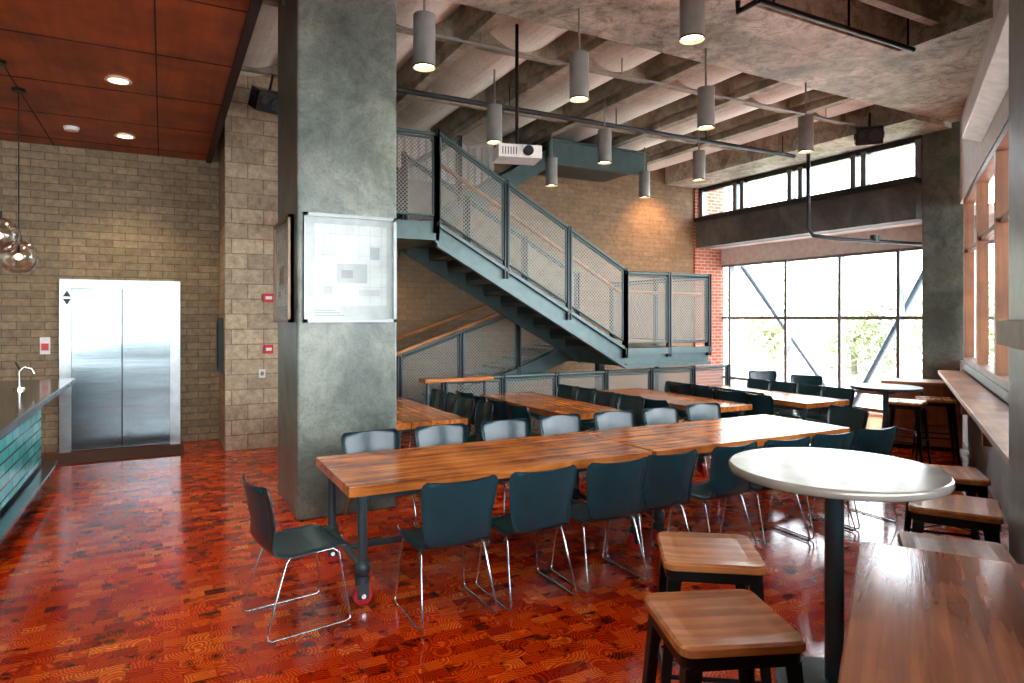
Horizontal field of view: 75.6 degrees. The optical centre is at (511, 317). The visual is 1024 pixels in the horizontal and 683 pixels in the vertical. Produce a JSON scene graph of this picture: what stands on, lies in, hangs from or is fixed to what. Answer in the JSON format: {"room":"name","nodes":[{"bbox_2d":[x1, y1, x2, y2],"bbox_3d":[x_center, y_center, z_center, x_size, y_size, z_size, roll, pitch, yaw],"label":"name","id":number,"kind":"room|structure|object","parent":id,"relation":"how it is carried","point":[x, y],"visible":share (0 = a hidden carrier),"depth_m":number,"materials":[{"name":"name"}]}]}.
{"room":"cafeteria","nodes":[
{"label":"cafeteria","id":0,"kind":"room"},
{"bbox_2d":[0,140,218,452],"bbox_3d":[-7.330,-0.900,8.000,6.930,5.300,0.200,0,0,-28],"label":"wall","id":1,"kind":"structure","parent":0,"point":[93,214],"depth_m":8.87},
{"bbox_2d":[59,279,179,451],"bbox_3d":[-5.273,0.620,8.923,1.410,2.260,0.090,0,0,-28],"label":"elevator door","id":2,"kind":"structure","parent":1,"relation":"in","point":[119,340],"depth_m":8.93,"materials":[{"name":"silver metal"}]},
{"bbox_2d":[0,0,262,162],"bbox_3d":[-3.432,-2.385,0.672,6.676,0.330,16.400,0,0,-28],"label":"ceiling","id":3,"kind":"structure","parent":0,"point":[183,60],"depth_m":5.98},
{"bbox_2d":[0,87,38,273],"bbox_3d":[-4.848,-1.343,6.485,0.330,1.815,0.330,0,0,-28],"label":"globe pendant lamp","id":4,"kind":"object","parent":3,"relation":"hanging from","point":[18,90],"visible":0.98,"depth_m":6.48,"materials":[{"name":"clear glass"}]},
{"bbox_2d":[219,74,277,450],"bbox_3d":[-3.755,-0.900,9.893,1.178,5.300,2.200,0,0,-28],"label":"wall","id":5,"kind":"structure","parent":0,"point":[248,140],"depth_m":8.80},
{"bbox_2d":[216,318,222,371],"bbox_3d":[-3.970,0.365,8.964,0.072,0.730,0.240,0,0,-28],"label":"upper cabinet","id":6,"kind":"object","parent":5,"relation":"attached to","point":[219,325],"visible":1,"depth_m":8.87,"materials":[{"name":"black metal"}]},
{"bbox_2d":[0,403,1008,682],"bbox_3d":[1.050,1.800,3.894,17.900,0.100,17.900,0,0,-28],"label":"floor","id":7,"kind":"structure","parent":0,"point":[132,570],"depth_m":4.35,"materials":[{"name":"wood"}]},
{"bbox_2d":[0,378,75,543],"bbox_3d":[-3.029,1.200,2.696,1.170,1.100,9.600,0,0,-28],"label":"bar counter","id":8,"kind":"object","parent":7,"relation":"on","point":[22,476],"depth_m":5.67,"materials":[{"name":"stone"}]},
{"bbox_2d":[41,444,184,466],"bbox_3d":[-5.072,1.743,8.403,1.600,0.014,0.760,0,0,-28],"label":"mat","id":9,"kind":"object","parent":7,"relation":"on","point":[174,449],"visible":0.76,"depth_m":8.39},
{"bbox_2d":[242,473,350,642],"bbox_3d":[-1.279,1.331,3.846,0.530,0.836,0.483,0,0,-37],"label":"dining chair","id":10,"kind":"object","parent":7,"relation":"on","point":[309,539],"visible":1,"depth_m":3.74,"materials":[{"name":"teal plastic"}]},
{"bbox_2d":[278,0,395,520],"bbox_3d":[-1.705,-0.900,6.351,0.890,5.300,1.080,0,0,-28],"label":"concrete column","id":11,"kind":"structure","parent":7,"relation":"on","point":[337,58],"depth_m":5.86,"materials":[{"name":"concrete"}]},
{"bbox_2d":[273,214,293,322],"bbox_3d":[-2.139,-0.435,6.166,0.049,0.950,0.860,0,0,-28],"label":"framed poster","id":12,"kind":"object","parent":11,"relation":"attached to","point":[283,231],"visible":1,"depth_m":6.06,"materials":[{"name":"paper"}]},
{"bbox_2d":[303,212,396,322],"bbox_3d":[-1.427,-0.435,5.858,0.820,0.950,0.049,0,0,-28],"label":"framed poster","id":13,"kind":"object","parent":11,"relation":"attached to","point":[350,261],"visible":1,"depth_m":5.84,"materials":[{"name":"paper"}]},
{"bbox_2d":[341,428,417,553],"bbox_3d":[-1.038,1.331,5.161,0.483,0.836,0.530,0,0,-31],"label":"dining chair","id":14,"kind":"object","parent":7,"relation":"on","point":[384,439],"visible":0.25,"depth_m":5.36,"materials":[{"name":"teal plastic"}]},
{"bbox_2d":[400,388,444,447],"bbox_3d":[-1.122,1.331,8.260,0.530,0.836,0.483,0,0,-26],"label":"dining chair","id":15,"kind":"object","parent":7,"relation":"on","point":[437,396],"visible":0.23,"depth_m":8.41,"materials":[{"name":"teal plastic"}]},
{"bbox_2d":[396,397,467,498],"bbox_3d":[-1.283,1.380,7.376,0.802,0.739,2.099,0,0,-28],"label":"table","id":16,"kind":"object","parent":7,"relation":"on","point":[410,414],"visible":0.19,"depth_m":6.77,"materials":[{"name":"brown wood"}]},
{"bbox_2d":[412,392,460,447],"bbox_3d":[-0.895,1.331,7.853,0.530,0.836,0.483,0,0,-24],"label":"dining chair","id":17,"kind":"object","parent":7,"relation":"on","point":[451,398],"visible":0.21,"depth_m":8.03,"materials":[{"name":"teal plastic"}]},
{"bbox_2d":[414,423,466,527],"bbox_3d":[-0.509,1.331,5.451,0.483,0.836,0.530,0,0,-28],"label":"dining chair","id":18,"kind":"object","parent":7,"relation":"on","point":[447,434],"visible":0.23,"depth_m":5.66,"materials":[{"name":"teal plastic"}]},
{"bbox_2d":[394,474,498,632],"bbox_3d":[-0.393,1.331,3.945,0.483,0.836,0.530,0,0,-29],"label":"dining chair","id":19,"kind":"object","parent":7,"relation":"on","point":[452,513],"visible":1,"depth_m":3.75,"materials":[{"name":"teal plastic"}]},
{"bbox_2d":[419,375,493,405],"bbox_3d":[-0.744,1.275,8.885,1.020,0.950,0.240,0,0,-28],"label":"table","id":20,"kind":"object","parent":7,"relation":"on","point":[484,378],"visible":0.46,"depth_m":8.77,"materials":[{"name":"brown wood"}]},
{"bbox_2d":[455,396,474,435],"bbox_3d":[-0.715,1.331,7.464,0.530,0.836,0.483,0,0,-28],"label":"dining chair","id":21,"kind":"object","parent":7,"relation":"on","point":[466,406],"visible":0.3,"depth_m":7.59,"materials":[{"name":"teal plastic"}]},
{"bbox_2d":[467,400,493,442],"bbox_3d":[-0.482,1.331,7.073,0.530,0.836,0.483,0,0,-24],"label":"dining chair","id":22,"kind":"object","parent":7,"relation":"on","point":[484,410],"visible":0.26,"depth_m":7.24,"materials":[{"name":"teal plastic"}]},
{"bbox_2d":[316,432,651,604],"bbox_3d":[-0.181,1.380,4.894,2.299,0.739,0.995,0,0,-28],"label":"table","id":23,"kind":"object","parent":7,"relation":"on","point":[367,476],"visible":0.73,"depth_m":4.64,"materials":[{"name":"brown wood"}]},
{"bbox_2d":[480,418,528,514],"bbox_3d":[0.029,1.331,5.728,0.483,0.836,0.530,0,0,-26],"label":"dining chair","id":24,"kind":"object","parent":7,"relation":"on","point":[511,428],"visible":0.23,"depth_m":5.94,"materials":[{"name":"teal plastic"}]},
{"bbox_2d":[487,398,539,433],"bbox_3d":[0.018,1.331,7.507,0.530,0.836,0.483,0,0,-30],"label":"dining chair","id":25,"kind":"object","parent":7,"relation":"on","point":[499,412],"visible":0.15,"depth_m":7.33,"materials":[{"name":"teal plastic"}]},
{"bbox_2d":[504,402,540,436],"bbox_3d":[0.223,1.331,7.118,0.530,0.836,0.483,0,0,-32],"label":"dining chair","id":26,"kind":"object","parent":7,"relation":"on","point":[512,411],"visible":0.17,"depth_m":6.93,"materials":[{"name":"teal plastic"}]},
{"bbox_2d":[475,464,577,611],"bbox_3d":[0.095,1.331,4.204,0.483,0.836,0.530,0,0,-29],"label":"dining chair","id":27,"kind":"object","parent":7,"relation":"on","point":[540,500],"visible":0.93,"depth_m":4.01,"materials":[{"name":"teal plastic"}]},
{"bbox_2d":[480,392,620,430],"bbox_3d":[0.408,1.380,7.965,0.802,0.739,2.099,0,0,-28],"label":"table","id":28,"kind":"object","parent":7,"relation":"on","point":[538,404],"visible":0.29,"depth_m":7.71,"materials":[{"name":"brown wood"}]},
{"bbox_2d":[396,127,711,431],"bbox_3d":[-0.136,-0.615,10.958,6.115,4.850,3.225,0,0,-28],"label":"staircase","id":29,"kind":"structure","parent":7,"relation":"on","point":[427,240],"depth_m":10.22,"materials":[{"name":"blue metal"}]},
{"bbox_2d":[531,384,578,431],"bbox_3d":[0.581,1.331,8.838,0.530,0.836,0.483,0,0,-31],"label":"dining chair","id":30,"kind":"object","parent":7,"relation":"on","point":[563,391],"visible":0.35,"depth_m":8.98,"materials":[{"name":"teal plastic"}]},
{"bbox_2d":[538,413,586,502],"bbox_3d":[0.556,1.331,6.031,0.483,0.836,0.530,0,0,-31],"label":"dining chair","id":31,"kind":"object","parent":7,"relation":"on","point":[566,423],"visible":0.21,"depth_m":6.25,"materials":[{"name":"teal plastic"}]},
{"bbox_2d":[441,364,730,435],"bbox_3d":[1.416,1.280,10.255,5.400,0.940,0.100,0,0,-28],"label":"guard railing","id":32,"kind":"object","parent":7,"relation":"on","point":[557,376],"visible":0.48,"depth_m":10.22,"materials":[{"name":"silver metal"}]},
{"bbox_2d":[576,387,597,422],"bbox_3d":[0.792,1.331,8.430,0.530,0.836,0.483,0,0,-27],"label":"dining chair","id":33,"kind":"object","parent":7,"relation":"on","point":[586,395],"visible":0.18,"depth_m":8.58,"materials":[{"name":"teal plastic"}]},
{"bbox_2d":[550,457,648,593],"bbox_3d":[0.595,1.331,4.450,0.483,0.836,0.530,0,0,-26],"label":"dining chair","id":34,"kind":"object","parent":7,"relation":"on","point":[614,490],"visible":0.92,"depth_m":4.25,"materials":[{"name":"teal plastic"}]},
{"bbox_2d":[581,390,618,430],"bbox_3d":[0.982,1.331,8.041,0.530,0.836,0.483,0,0,-27],"label":"dining chair","id":35,"kind":"object","parent":7,"relation":"on","point":[608,399],"visible":0.38,"depth_m":8.15,"materials":[{"name":"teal plastic"}]},
{"bbox_2d":[593,410,634,429],"bbox_3d":[1.094,1.331,6.285,0.483,0.836,0.530,0,0,-26],"label":"dining chair","id":36,"kind":"object","parent":7,"relation":"on","point":[622,418],"visible":0.19,"depth_m":6.50,"materials":[{"name":"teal plastic"}]},
{"bbox_2d":[589,394,644,430],"bbox_3d":[1.216,1.331,7.635,0.530,0.836,0.483,0,0,-26],"label":"dining chair","id":37,"kind":"object","parent":7,"relation":"on","point":[636,404],"visible":0.26,"depth_m":7.71,"materials":[{"name":"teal plastic"}]},
{"bbox_2d":[602,449,697,578],"bbox_3d":[0.989,1.331,4.690,0.483,0.836,0.530,0,0,-29],"label":"dining chair","id":38,"kind":"object","parent":7,"relation":"on","point":[668,480],"visible":0.73,"depth_m":4.48,"materials":[{"name":"teal plastic"}]},
{"bbox_2d":[599,388,751,472],"bbox_3d":[1.971,1.380,8.453,0.802,0.739,2.099,0,0,-28],"label":"table","id":39,"kind":"object","parent":7,"relation":"on","point":[680,401],"visible":0.33,"depth_m":8.08,"materials":[{"name":"brown wood"}]},
{"bbox_2d":[642,406,708,479],"bbox_3d":[1.615,1.331,6.550,0.483,0.836,0.530,0,0,-30],"label":"dining chair","id":40,"kind":"object","parent":7,"relation":"on","point":[661,415],"visible":0.16,"depth_m":6.76,"materials":[{"name":"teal plastic"}]},
{"bbox_2d":[690,385,714,398],"bbox_3d":[2.705,1.331,8.860,0.530,0.836,0.483,0,0,-26],"label":"dining chair","id":41,"kind":"object","parent":7,"relation":"on","point":[695,391],"visible":0.2,"depth_m":8.69,"materials":[{"name":"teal plastic"}]},
{"bbox_2d":[686,402,720,421],"bbox_3d":[2.135,1.331,6.860,0.483,0.836,0.530,0,0,-27],"label":"dining chair","id":42,"kind":"object","parent":7,"relation":"on","point":[704,411],"visible":0.15,"depth_m":7.08,"materials":[{"name":"teal plastic"}]},
{"bbox_2d":[667,441,757,550],"bbox_3d":[1.515,1.331,4.977,0.483,0.836,0.530,0,0,-32],"label":"dining chair","id":43,"kind":"object","parent":7,"relation":"on","point":[723,483],"visible":0.62,"depth_m":4.76,"materials":[{"name":"teal plastic"}]},
{"bbox_2d":[654,531,771,682],"bbox_3d":[0.846,1.370,2.847,0.470,0.760,0.470,0,0,8],"label":"stool","id":44,"kind":"object","parent":7,"relation":"on","point":[716,558],"visible":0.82,"depth_m":2.69,"materials":[{"name":"wood"}]},
{"bbox_2d":[583,414,849,543],"bbox_3d":[1.874,1.380,5.971,2.298,0.740,0.995,0,0,-28],"label":"table","id":45,"kind":"object","parent":7,"relation":"on","point":[703,436],"visible":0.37,"depth_m":5.76,"materials":[{"name":"brown wood"}]},
{"bbox_2d":[642,589,805,682],"bbox_3d":[0.691,1.370,2.199,0.470,0.760,0.470,0,0,-6],"label":"stool","id":46,"kind":"object","parent":7,"relation":"on","point":[727,629],"visible":1,"depth_m":2.11,"materials":[{"name":"wood"}]},
{"bbox_2d":[714,389,744,417],"bbox_3d":[2.921,1.331,8.462,0.530,0.836,0.483,0,0,-31],"label":"dining chair","id":47,"kind":"object","parent":7,"relation":"on","point":[732,396],"visible":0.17,"depth_m":8.31,"materials":[{"name":"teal plastic"}]},
{"bbox_2d":[743,392,773,415],"bbox_3d":[3.152,1.331,8.072,0.530,0.836,0.483,0,0,-26],"label":"dining chair","id":48,"kind":"object","parent":7,"relation":"on","point":[761,404],"visible":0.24,"depth_m":7.91,"materials":[{"name":"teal plastic"}]},
{"bbox_2d":[748,370,775,415],"bbox_3d":[4.338,1.331,11.255,0.483,0.836,0.530,0,0,3],"label":"dining chair","id":49,"kind":"object","parent":7,"relation":"on","point":[763,375],"visible":0.14,"depth_m":11.48,"materials":[{"name":"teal plastic"}]},
{"bbox_2d":[720,436,810,550],"bbox_3d":[2.013,1.331,5.224,0.483,0.836,0.530,0,0,-25],"label":"dining chair","id":50,"kind":"object","parent":7,"relation":"on","point":[805,441],"visible":0.41,"depth_m":5.04,"materials":[{"name":"teal plastic"}]},
{"bbox_2d":[709,385,848,442],"bbox_3d":[3.325,1.380,8.888,0.802,0.739,2.099,0,0,-28],"label":"table","id":51,"kind":"object","parent":7,"relation":"on","point":[802,403],"visible":0.26,"depth_m":8.15,"materials":[{"name":"brown wood"}]},
{"bbox_2d":[768,380,796,412],"bbox_3d":[3.707,1.331,9.359,0.530,0.836,0.483,0,0,-30],"label":"dining chair","id":52,"kind":"object","parent":7,"relation":"on","point":[788,387],"visible":0.26,"depth_m":9.46,"materials":[{"name":"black plastic"}]},
{"bbox_2d":[774,383,825,418],"bbox_3d":[3.914,1.331,8.963,0.530,0.836,0.483,0,0,-25],"label":"dining chair","id":53,"kind":"object","parent":7,"relation":"on","point":[805,389],"visible":0.49,"depth_m":9.02,"materials":[{"name":"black plastic"}]},
{"bbox_2d":[790,374,822,385],"bbox_3d":[4.593,1.331,10.387,0.483,0.836,0.530,0,0,34],"label":"dining chair","id":54,"kind":"object","parent":7,"relation":"on","point":[805,379],"visible":0.16,"depth_m":10.58,"materials":[{"name":"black plastic"}]},
{"bbox_2d":[767,431,855,539],"bbox_3d":[2.492,1.331,5.474,0.483,0.836,0.530,0,0,-24],"label":"dining chair","id":55,"kind":"object","parent":7,"relation":"on","point":[844,441],"visible":0.38,"depth_m":5.25,"materials":[{"name":"teal plastic"}]},
{"bbox_2d":[807,386,854,423],"bbox_3d":[4.106,1.331,8.574,0.530,0.836,0.483,0,0,-31],"label":"dining chair","id":56,"kind":"object","parent":7,"relation":"on","point":[831,392],"visible":0.39,"depth_m":8.68,"materials":[{"name":"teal plastic"}]},
{"bbox_2d":[809,404,868,450],"bbox_3d":[3.258,1.331,6.694,0.530,0.836,0.483,0,0,-23],"label":"dining chair","id":57,"kind":"object","parent":7,"relation":"on","point":[856,419],"visible":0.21,"depth_m":6.78,"materials":[{"name":"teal plastic"}]},
{"bbox_2d":[728,447,954,682],"bbox_3d":[1.520,1.225,3.113,0.950,1.050,0.950,0,0,-28],"label":"table","id":58,"kind":"object","parent":7,"relation":"on","point":[836,476],"visible":0.93,"depth_m":3.07,"materials":[{"name":"metal"}]},
{"bbox_2d":[811,425,897,529],"bbox_3d":[2.979,1.331,5.719,0.483,0.836,0.530,0,0,-24],"label":"dining chair","id":59,"kind":"object","parent":7,"relation":"on","point":[877,441],"visible":0.33,"depth_m":5.49,"materials":[{"name":"teal plastic"}]},
{"bbox_2d":[850,383,922,427],"bbox_3d":[4.211,1.260,7.434,0.720,0.980,0.720,0,0,-28],"label":"bar-height table","id":60,"kind":"object","parent":7,"relation":"on","point":[886,389],"visible":0.61,"depth_m":7.41,"materials":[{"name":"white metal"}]},
{"bbox_2d":[881,398,931,463],"bbox_3d":[4.701,1.370,7.898,0.470,0.760,0.470,0,0,42],"label":"stool","id":61,"kind":"object","parent":7,"relation":"on","point":[894,403],"visible":0.61,"depth_m":7.79,"materials":[{"name":"black metal"}]},
{"bbox_2d":[881,377,962,451],"bbox_3d":[5.550,1.300,8.956,0.940,0.900,0.550,0,0,30],"label":"bar table","id":62,"kind":"object","parent":7,"relation":"on","point":[904,418],"visible":0.38,"depth_m":8.70,"materials":[{"name":"brown wood"}]},
{"bbox_2d":[837,542,1023,682],"bbox_3d":[0.817,1.250,1.145,0.470,1.000,2.240,0,0,30],"label":"bar table","id":63,"kind":"object","parent":7,"relation":"on","point":[915,615],"visible":1,"depth_m":1.64,"materials":[{"name":"brown wood"}]},
{"bbox_2d":[911,396,960,465],"bbox_3d":[5.219,1.370,8.138,0.470,0.760,0.470,0,0,27],"label":"stool","id":64,"kind":"object","parent":7,"relation":"on","point":[949,403],"visible":0.73,"depth_m":8.03,"materials":[{"name":"black metal"}]},
{"bbox_2d":[903,464,990,540],"bbox_3d":[2.807,1.370,4.267,0.470,0.760,0.470,0,0,24],"label":"stool","id":65,"kind":"object","parent":7,"relation":"on","point":[970,480],"visible":0.34,"depth_m":4.21,"materials":[{"name":"wood"}]},
{"bbox_2d":[922,121,975,379],"bbox_3d":[7.085,-0.900,10.586,0.630,5.300,0.640,0,0,-28],"label":"end column","id":66,"kind":"structure","parent":7,"relation":"on","point":[942,210],"depth_m":10.44,"materials":[{"name":"concrete"}]},
{"bbox_2d":[908,494,1003,543],"bbox_3d":[2.371,1.370,3.537,0.470,0.760,0.470,0,0,33],"label":"stool","id":67,"kind":"object","parent":7,"relation":"on","point":[968,512],"visible":0.5,"depth_m":3.42,"materials":[{"name":"wood"}]},
{"bbox_2d":[897,531,1017,563],"bbox_3d":[1.890,1.370,2.811,0.470,0.760,0.470,0,0,26],"label":"stool","id":68,"kind":"object","parent":7,"relation":"on","point":[994,551],"visible":0.27,"depth_m":2.87,"materials":[{"name":"wood"}]},
{"bbox_2d":[996,0,1023,564],"bbox_3d":[2.381,-0.900,2.809,0.430,5.300,0.850,0,0,30],"label":"pier","id":69,"kind":"object","parent":7,"relation":"on","point":[1010,333],"depth_m":2.98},
{"bbox_2d":[396,145,693,397],"bbox_3d":[0.209,-0.900,13.123,8.850,5.300,0.200,0,0,-28],"label":"wall","id":70,"kind":"structure","parent":0,"point":[655,233],"depth_m":13.67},
{"bbox_2d":[396,129,493,185],"bbox_3d":[-1.505,-3.000,12.074,2.640,1.000,0.050,0,0,-28],"label":"trim panel","id":71,"kind":"object","parent":70,"relation":"attached to","point":[484,154],"visible":0.12,"depth_m":12.42,"materials":[{"name":"white paint"}]},
{"bbox_2d":[694,188,723,385],"bbox_3d":[4.477,-0.900,15.439,0.878,5.300,0.400,0,0,-28],"label":"brick wall","id":72,"kind":"structure","parent":0,"point":[706,261],"depth_m":15.32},
{"bbox_2d":[446,0,992,187],"bbox_3d":[1.050,-3.335,3.894,17.900,0.730,17.900,0,0,-28],"label":"ceiling","id":73,"kind":"structure","parent":0,"point":[925,90],"depth_m":7.58,"materials":[{"name":"concrete"}]},
{"bbox_2d":[248,74,277,114],"bbox_3d":[-3.155,-2.877,8.519,0.334,0.479,0.420,0,0,42],"label":"wall speaker","id":74,"kind":"object","parent":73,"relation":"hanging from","point":[262,99],"visible":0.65,"depth_m":8.40,"materials":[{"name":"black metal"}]},
{"bbox_2d":[413,0,435,71],"bbox_3d":[-0.754,-2.600,5.677,0.198,0.900,0.198,0,0,-28],"label":"pendant lamp","id":75,"kind":"object","parent":73,"relation":"hanging from","point":[423,20],"visible":1,"depth_m":5.60,"materials":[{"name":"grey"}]},
{"bbox_2d":[486,69,501,144],"bbox_3d":[-0.216,-2.600,8.101,0.198,0.900,0.198,0,0,-28],"label":"pendant lamp","id":76,"kind":"object","parent":73,"relation":"hanging from","point":[494,111],"visible":0.97,"depth_m":8.02,"materials":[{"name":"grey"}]},
{"bbox_2d":[493,24,541,164],"bbox_3d":[0.060,-2.480,7.246,0.480,1.500,0.390,0,0,-13],"label":"ceiling projector","id":77,"kind":"object","parent":73,"relation":"hanging from","point":[516,153],"visible":1,"depth_m":7.21,"materials":[{"name":"white plastic"}]},
{"bbox_2d":[545,131,557,186],"bbox_3d":[0.644,-2.600,10.751,0.198,0.900,0.198,0,0,-28],"label":"pendant lamp","id":78,"kind":"object","parent":73,"relation":"hanging from","point":[551,162],"visible":1,"depth_m":10.67,"materials":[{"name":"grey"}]},
{"bbox_2d":[240,0,873,170],"bbox_3d":[0.420,-3.340,10.010,9.830,0.420,5.500,0,0,-28],"label":"ribs","id":79,"kind":"object","parent":73,"relation":"attached to","point":[463,70],"depth_m":9.39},
{"bbox_2d":[282,1,866,126],"bbox_3d":[1.707,-3.087,8.315,8.800,0.225,0.030,0,0,-28],"label":"conduit","id":80,"kind":"object","parent":73,"relation":"attached to","point":[397,27],"depth_m":8.12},
{"bbox_2d":[569,8,588,102],"bbox_3d":[0.662,-2.600,6.506,0.198,0.900,0.198,0,0,-28],"label":"pendant lamp","id":81,"kind":"object","parent":73,"relation":"hanging from","point":[579,59],"visible":1,"depth_m":6.43,"materials":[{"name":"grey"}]},
{"bbox_2d":[396,84,795,157],"bbox_3d":[1.471,-3.017,9.831,8.000,0.366,0.072,0,0,-28],"label":"pipe","id":82,"kind":"object","parent":73,"relation":"hanging from","point":[398,89],"depth_m":9.63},
{"bbox_2d":[597,98,611,164],"bbox_3d":[1.285,-2.600,9.156,0.198,0.900,0.198,0,0,-28],"label":"pendant lamp","id":83,"kind":"object","parent":73,"relation":"hanging from","point":[604,135],"visible":1,"depth_m":9.08,"materials":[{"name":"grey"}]},
{"bbox_2d":[639,147,649,197],"bbox_3d":[2.365,-2.600,11.775,0.198,0.900,0.198,0,0,-28],"label":"pendant lamp","id":84,"kind":"object","parent":73,"relation":"hanging from","point":[644,176],"visible":1,"depth_m":11.70,"materials":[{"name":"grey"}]},
{"bbox_2d":[679,0,704,44],"bbox_3d":[1.393,-2.600,5.105,0.198,0.900,0.198,0,0,-28],"label":"pendant lamp","id":85,"kind":"object","parent":73,"relation":"hanging from","point":[691,12],"visible":1,"depth_m":5.03,"materials":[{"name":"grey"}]},
{"bbox_2d":[692,130,705,181],"bbox_3d":[2.918,-2.600,10.303,0.198,0.900,0.198,0,0,-28],"label":"pendant lamp","id":86,"kind":"object","parent":73,"relation":"hanging from","point":[698,155],"visible":0.95,"depth_m":10.23,"materials":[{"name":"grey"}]},
{"bbox_2d":[697,48,714,130],"bbox_3d":[2.197,-2.600,7.477,0.198,0.900,0.198,0,0,-28],"label":"pendant lamp","id":87,"kind":"object","parent":73,"relation":"hanging from","point":[705,94],"visible":1,"depth_m":7.40,"materials":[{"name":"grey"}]},
{"bbox_2d":[797,82,813,153],"bbox_3d":[3.809,-2.600,8.557,0.198,0.900,0.198,0,0,-28],"label":"pendant lamp","id":88,"kind":"object","parent":73,"relation":"hanging from","point":[806,122],"visible":1,"depth_m":8.49,"materials":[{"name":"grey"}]},
{"bbox_2d":[735,0,915,51],"bbox_3d":[3.285,-3.236,6.803,2.428,0.628,0.306,0,0,-28],"label":"pipe","id":89,"kind":"object","parent":73,"relation":"attached to","point":[771,4],"visible":1,"depth_m":6.57,"materials":[{"name":"black metal"}]},
{"bbox_2d":[806,153,921,245],"bbox_3d":[6.000,-2.184,11.015,2.187,1.932,0.229,0,0,-6],"label":"pipe","id":90,"kind":"object","parent":73,"relation":"hanging from","point":[873,238],"visible":0.79,"depth_m":10.96,"materials":[{"name":"metal"}]},
{"bbox_2d":[854,113,884,145],"bbox_3d":[5.577,-2.938,10.312,0.420,0.489,0.316,0,0,22],"label":"wall speaker","id":91,"kind":"object","parent":73,"relation":"hanging from","point":[869,135],"visible":1,"depth_m":10.22,"materials":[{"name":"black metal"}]},
{"bbox_2d":[857,0,985,25],"bbox_3d":[3.747,-3.350,6.227,2.450,0.300,1.000,0,0,-28],"label":"beam","id":92,"kind":"structure","parent":73,"relation":"attached to","point":[927,12],"depth_m":6.93,"materials":[{"name":"wood"}]},
{"bbox_2d":[694,177,921,248],"bbox_3d":[5.534,-1.935,12.950,0.500,0.670,4.990,0,0,-28],"label":"header beam","id":93,"kind":"structure","parent":0,"point":[897,202],"depth_m":12.21,"materials":[{"name":"concrete"}]},
{"bbox_2d":[699,135,921,216],"bbox_3d":[5.518,-2.680,12.936,0.140,0.820,5.000,0,0,-28],"label":"clerestory window","id":94,"kind":"structure","parent":93,"relation":"on","point":[860,160],"depth_m":12.50,"materials":[{"name":"metal"}]},
{"bbox_2d":[710,203,993,264],"bbox_3d":[6.383,-1.490,12.573,0.750,0.520,6.450,0,0,-28],"label":"ceiling","id":95,"kind":"structure","parent":0,"point":[807,246],"depth_m":13.05,"materials":[{"name":"white paint"}]},
{"bbox_2d":[960,0,1008,403],"bbox_3d":[1.789,-0.900,1.186,0.201,5.300,20.650,0,0,30],"label":"wall","id":96,"kind":"structure","parent":0,"point":[973,154],"depth_m":7.69,"materials":[{"name":"grey paint"}]},
{"bbox_2d":[938,370,1008,466],"bbox_3d":[4.490,0.890,6.354,0.330,0.280,7.100,0,0,30],"label":"window ledge","id":97,"kind":"object","parent":96,"relation":"attached to","point":[990,414],"depth_m":5.53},
{"bbox_2d":[960,369,1008,524],"bbox_3d":[4.947,1.250,6.840,0.030,1.000,6.800,0,0,30],"label":"trim","id":98,"kind":"structure","parent":96,"relation":"attached to","point":[988,461],"depth_m":6.70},
{"bbox_2d":[962,0,1008,141],"bbox_3d":[4.123,-2.200,5.584,0.190,0.393,4.600,0,0,30],"label":"beam","id":99,"kind":"structure","parent":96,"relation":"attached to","point":[991,84],"depth_m":5.83,"materials":[{"name":"white metal"}]},
{"bbox_2d":[963,120,1008,390],"bbox_3d":[1.650,-0.550,1.006,0.122,2.400,20.200,0,0,30],"label":"window","id":100,"kind":"structure","parent":96,"relation":"in","point":[996,163],"depth_m":8.07,"materials":[{"name":"clear glass"}]},
{"label":"outside","id":101,"kind":"structure","parent":0,"visible":0},
{"bbox_2d":[724,335,993,408],"bbox_3d":[10.917,1.960,11.438,90.000,0.180,90.000,0,0,-28],"label":"ground","id":102,"kind":"structure","parent":101,"point":[741,368],"depth_m":23.48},
{"bbox_2d":[724,264,864,377],"bbox_3d":[8.380,0.111,20.555,4.406,3.518,4.257,0,0,-28],"label":"tree","id":103,"kind":"object","parent":102,"relation":"on","point":[770,330],"visible":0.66,"depth_m":20.07,"materials":[{"name":"green plant"}]},
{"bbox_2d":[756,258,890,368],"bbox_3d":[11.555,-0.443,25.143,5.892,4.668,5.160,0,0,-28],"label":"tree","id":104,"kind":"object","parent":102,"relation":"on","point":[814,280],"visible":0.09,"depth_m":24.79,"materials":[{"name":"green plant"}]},
{"bbox_2d":[739,266,921,405],"bbox_3d":[6.306,0.325,13.264,0.120,3.124,4.444,0,0,-28],"label":"brace","id":105,"kind":"object","parent":102,"relation":"on","point":[917,286],"visible":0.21,"depth_m":12.60,"materials":[{"name":"metal"}]},
{"bbox_2d":[794,265,921,374],"bbox_3d":[11.393,0.160,21.682,4.982,3.826,4.705,0,0,42],"label":"tree","id":106,"kind":"object","parent":102,"relation":"on","point":[854,356],"visible":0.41,"depth_m":21.55,"materials":[{"name":"green plant"}]},
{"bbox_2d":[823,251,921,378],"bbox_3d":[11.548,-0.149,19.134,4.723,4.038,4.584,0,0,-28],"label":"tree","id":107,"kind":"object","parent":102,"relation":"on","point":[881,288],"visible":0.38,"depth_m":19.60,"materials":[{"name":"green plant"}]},
{"bbox_2d":[870,257,993,377],"bbox_3d":[11.307,0.312,16.415,3.575,3.756,4.290,0,0,-34],"label":"tree","id":108,"kind":"object","parent":102,"relation":"on","point":[907,333],"visible":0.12,"depth_m":16.58,"materials":[{"name":"green plant"}]},
{"bbox_3d":[8.097,0.050,9.605,0.200,3.400,0.600,0,0,-28],"label":"wall","id":109,"kind":"structure","parent":0,"visible":0},
{"bbox_2d":[722,240,993,412],"bbox_3d":[6.435,0.255,12.658,0.140,2.990,6.350,0,0,-28],"label":"window bay","id":110,"kind":"object","parent":109,"relation":"attached to","point":[899,317],"visible":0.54,"depth_m":12.76,"materials":[{"name":"glass"}]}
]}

